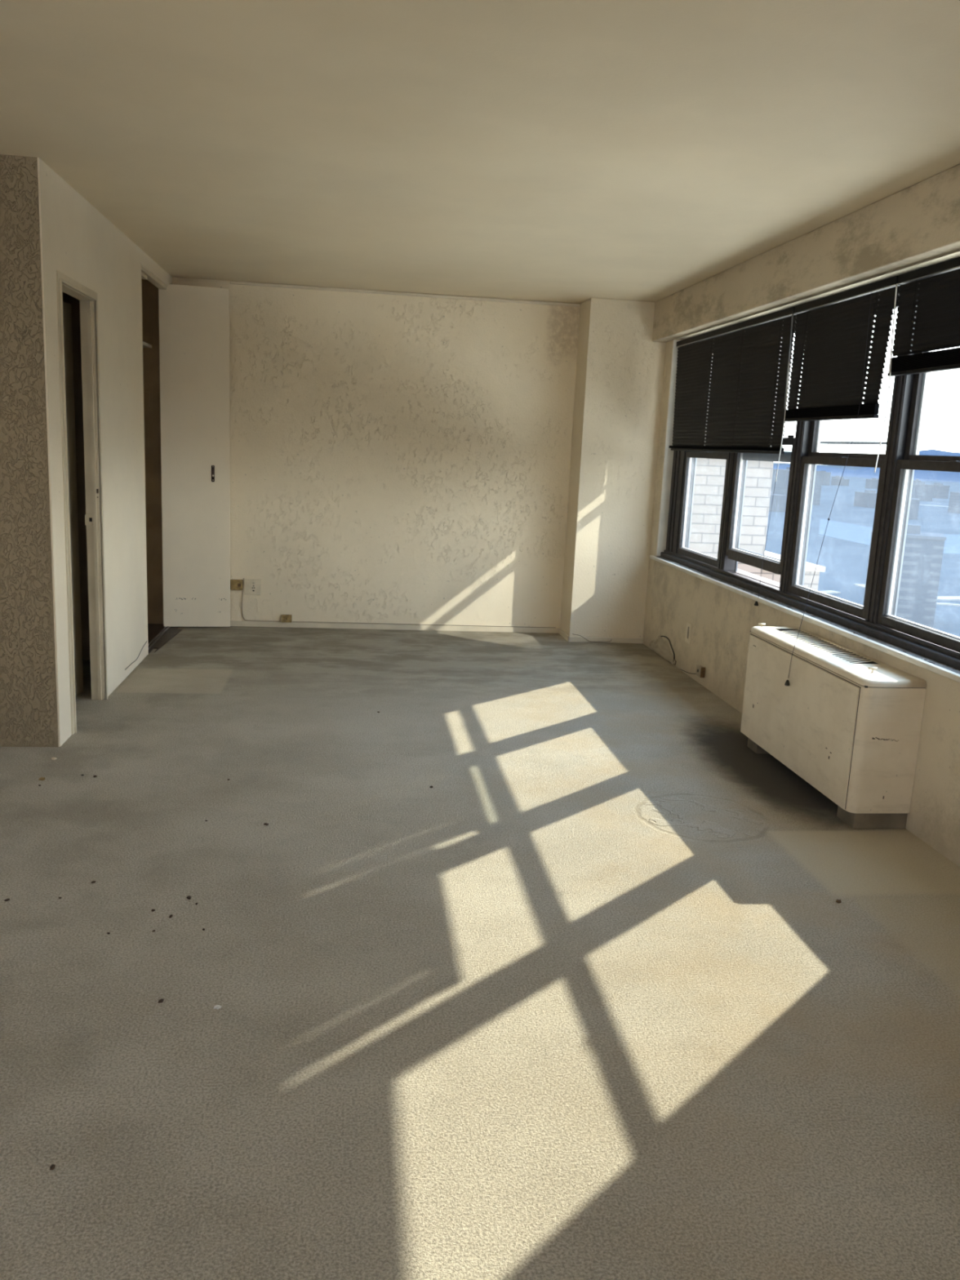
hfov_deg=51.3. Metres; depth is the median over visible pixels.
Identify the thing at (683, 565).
flakes
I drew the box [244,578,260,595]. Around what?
wall outlet
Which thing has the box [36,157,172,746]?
wall
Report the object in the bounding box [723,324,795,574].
window
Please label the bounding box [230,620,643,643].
baseboard
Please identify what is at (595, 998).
floor
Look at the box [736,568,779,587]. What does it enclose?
trim
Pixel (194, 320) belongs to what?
door
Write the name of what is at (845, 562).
ground
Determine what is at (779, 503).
apartment block
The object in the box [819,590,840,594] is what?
highway
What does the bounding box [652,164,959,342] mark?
beam
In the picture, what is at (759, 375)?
blind
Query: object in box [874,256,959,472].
blind
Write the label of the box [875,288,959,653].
window
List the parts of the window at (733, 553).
storm frame, sash, sash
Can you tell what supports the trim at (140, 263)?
attached to the wall at (77, 241)
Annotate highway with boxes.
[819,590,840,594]
[853,583,959,600]
[936,602,959,606]
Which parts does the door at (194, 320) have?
handle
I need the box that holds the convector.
[740,622,926,829]
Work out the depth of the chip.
2.48 m
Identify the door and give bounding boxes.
[62,301,83,695]
[158,284,230,626]
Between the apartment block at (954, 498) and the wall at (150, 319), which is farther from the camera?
the apartment block at (954, 498)
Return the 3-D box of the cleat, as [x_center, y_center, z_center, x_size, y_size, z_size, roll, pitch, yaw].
[-2.612,-0.802,7.198,0.665,0.012,0.008,1,11,-7]
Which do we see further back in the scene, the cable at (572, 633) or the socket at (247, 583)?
the cable at (572, 633)
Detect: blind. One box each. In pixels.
[668,306,798,605]
[783,275,902,685]
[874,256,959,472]
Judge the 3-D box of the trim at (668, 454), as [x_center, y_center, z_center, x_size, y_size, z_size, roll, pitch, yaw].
[1.587,-0.965,5.184,0.067,1.504,3.910,1,11,-7]
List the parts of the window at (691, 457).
storm frame, sash, sash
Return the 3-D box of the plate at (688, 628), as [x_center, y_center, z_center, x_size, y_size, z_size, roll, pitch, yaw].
[1.353,-0.043,6.493,0.007,0.125,0.095,1,11,-7]
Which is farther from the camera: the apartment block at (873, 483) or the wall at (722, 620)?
the apartment block at (873, 483)
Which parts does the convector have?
panel, lid, lid knob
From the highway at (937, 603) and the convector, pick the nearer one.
the convector
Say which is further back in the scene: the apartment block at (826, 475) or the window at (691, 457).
the apartment block at (826, 475)
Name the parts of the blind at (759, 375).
ladder cord, rail, ladder cord, ladder cord, lift cord, lift cord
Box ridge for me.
[773,448,959,482]
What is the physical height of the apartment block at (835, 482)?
20.077 m
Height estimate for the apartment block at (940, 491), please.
28.774 m
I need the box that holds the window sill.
[649,555,959,682]
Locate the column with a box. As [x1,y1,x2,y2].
[560,297,666,638]
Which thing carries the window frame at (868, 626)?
attached to the wall at (722, 620)
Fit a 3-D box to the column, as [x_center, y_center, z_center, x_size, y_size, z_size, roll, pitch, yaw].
[1.002,-1.215,7.410,0.614,2.450,0.341,1,11,-7]
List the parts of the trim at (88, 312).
strike plate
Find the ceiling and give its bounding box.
[0,0,959,303]
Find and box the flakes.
[683,564,956,669]
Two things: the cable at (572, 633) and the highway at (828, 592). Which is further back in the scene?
the highway at (828, 592)
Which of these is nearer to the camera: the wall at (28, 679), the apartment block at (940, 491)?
the wall at (28, 679)
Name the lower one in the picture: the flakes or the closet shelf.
the flakes
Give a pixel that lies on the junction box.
(285, 618)
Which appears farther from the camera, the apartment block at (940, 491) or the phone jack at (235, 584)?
the apartment block at (940, 491)
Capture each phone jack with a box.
[230,579,243,590]
[695,665,705,677]
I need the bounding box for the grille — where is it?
[781,629,873,663]
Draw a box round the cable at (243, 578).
[241,577,281,622]
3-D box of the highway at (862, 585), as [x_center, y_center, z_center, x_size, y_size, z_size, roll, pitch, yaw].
[228.979,-22.559,490.261,71.709,0.800,52.099,1,11,-7]
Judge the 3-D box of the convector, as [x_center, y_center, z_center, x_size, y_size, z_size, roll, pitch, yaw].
[1.494,0.328,4.402,0.256,0.622,1.144,1,11,-7]
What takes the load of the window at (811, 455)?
in the wall at (722, 620)
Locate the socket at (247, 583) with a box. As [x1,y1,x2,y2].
[246,582,249,591]
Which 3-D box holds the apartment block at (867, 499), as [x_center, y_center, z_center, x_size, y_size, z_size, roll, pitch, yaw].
[555.813,-202.012,1426.745,26.093,23.858,39.756,1,11,-7]
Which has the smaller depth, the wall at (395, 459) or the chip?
the chip
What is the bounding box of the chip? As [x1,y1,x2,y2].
[213,1004,221,1009]
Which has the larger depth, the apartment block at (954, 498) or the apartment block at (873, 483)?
the apartment block at (873, 483)
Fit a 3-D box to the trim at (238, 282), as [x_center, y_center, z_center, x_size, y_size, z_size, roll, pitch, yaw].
[-0.504,-2.468,7.130,2.497,0.021,0.022,1,11,-7]
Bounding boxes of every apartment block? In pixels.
[768,491,786,511]
[770,466,823,505]
[820,470,831,485]
[831,477,849,485]
[853,489,876,507]
[862,524,946,627]
[865,477,878,488]
[908,495,919,519]
[911,481,934,501]
[930,483,950,498]
[947,491,959,513]
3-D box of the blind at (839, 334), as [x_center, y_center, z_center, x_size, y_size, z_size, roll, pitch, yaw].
[1.474,-0.730,4.671,0.303,1.726,0.965,1,11,-7]
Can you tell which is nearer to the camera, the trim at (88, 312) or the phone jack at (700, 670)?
the trim at (88, 312)
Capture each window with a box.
[676,346,728,567]
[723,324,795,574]
[786,297,898,619]
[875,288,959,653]
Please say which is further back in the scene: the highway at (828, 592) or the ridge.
the ridge
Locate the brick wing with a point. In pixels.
(709, 478)
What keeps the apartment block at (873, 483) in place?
on the ground
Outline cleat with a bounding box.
[146,528,161,530]
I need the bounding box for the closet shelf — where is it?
[142,341,151,348]
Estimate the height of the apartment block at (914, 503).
26.408 m
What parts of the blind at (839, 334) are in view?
ladder cord, lift cord, rail, ladder cord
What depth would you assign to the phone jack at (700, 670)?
6.19 m
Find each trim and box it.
[56,270,107,734]
[140,262,148,654]
[141,265,166,289]
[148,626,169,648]
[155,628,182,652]
[230,280,580,306]
[656,339,682,555]
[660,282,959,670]
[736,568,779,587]
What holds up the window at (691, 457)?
in the wall at (722, 620)
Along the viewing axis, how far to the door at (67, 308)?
5.11 m
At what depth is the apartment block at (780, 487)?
1402.56 m
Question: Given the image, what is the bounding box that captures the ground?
[764,462,959,636]
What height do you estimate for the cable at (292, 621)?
0.005 m
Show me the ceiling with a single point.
(562, 151)
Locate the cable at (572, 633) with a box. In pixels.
[572,633,611,642]
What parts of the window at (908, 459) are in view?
storm frame, sash, sash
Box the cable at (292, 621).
[292,621,554,627]
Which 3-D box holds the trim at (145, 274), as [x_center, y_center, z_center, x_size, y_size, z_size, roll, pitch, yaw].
[-2.107,-2.309,6.412,0.048,0.043,1.045,1,11,-7]
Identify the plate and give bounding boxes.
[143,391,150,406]
[684,622,692,644]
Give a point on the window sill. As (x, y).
(944, 670)
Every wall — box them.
[0,154,58,746]
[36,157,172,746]
[62,278,163,659]
[172,276,580,627]
[643,251,959,866]
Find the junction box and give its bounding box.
[281,614,292,622]
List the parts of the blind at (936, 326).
lift cord, ladder cord, rail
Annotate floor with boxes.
[0,623,959,1279]
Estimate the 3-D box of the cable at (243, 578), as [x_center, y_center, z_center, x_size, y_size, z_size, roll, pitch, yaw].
[-1.624,-0.297,7.429,0.292,0.322,0.010,1,11,-7]
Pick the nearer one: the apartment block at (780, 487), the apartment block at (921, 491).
the apartment block at (780, 487)
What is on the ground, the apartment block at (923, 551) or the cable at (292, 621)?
the apartment block at (923, 551)
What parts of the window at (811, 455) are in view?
sash, storm frame, sash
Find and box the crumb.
[49,1164,55,1170]
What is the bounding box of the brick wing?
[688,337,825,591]
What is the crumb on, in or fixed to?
on the floor

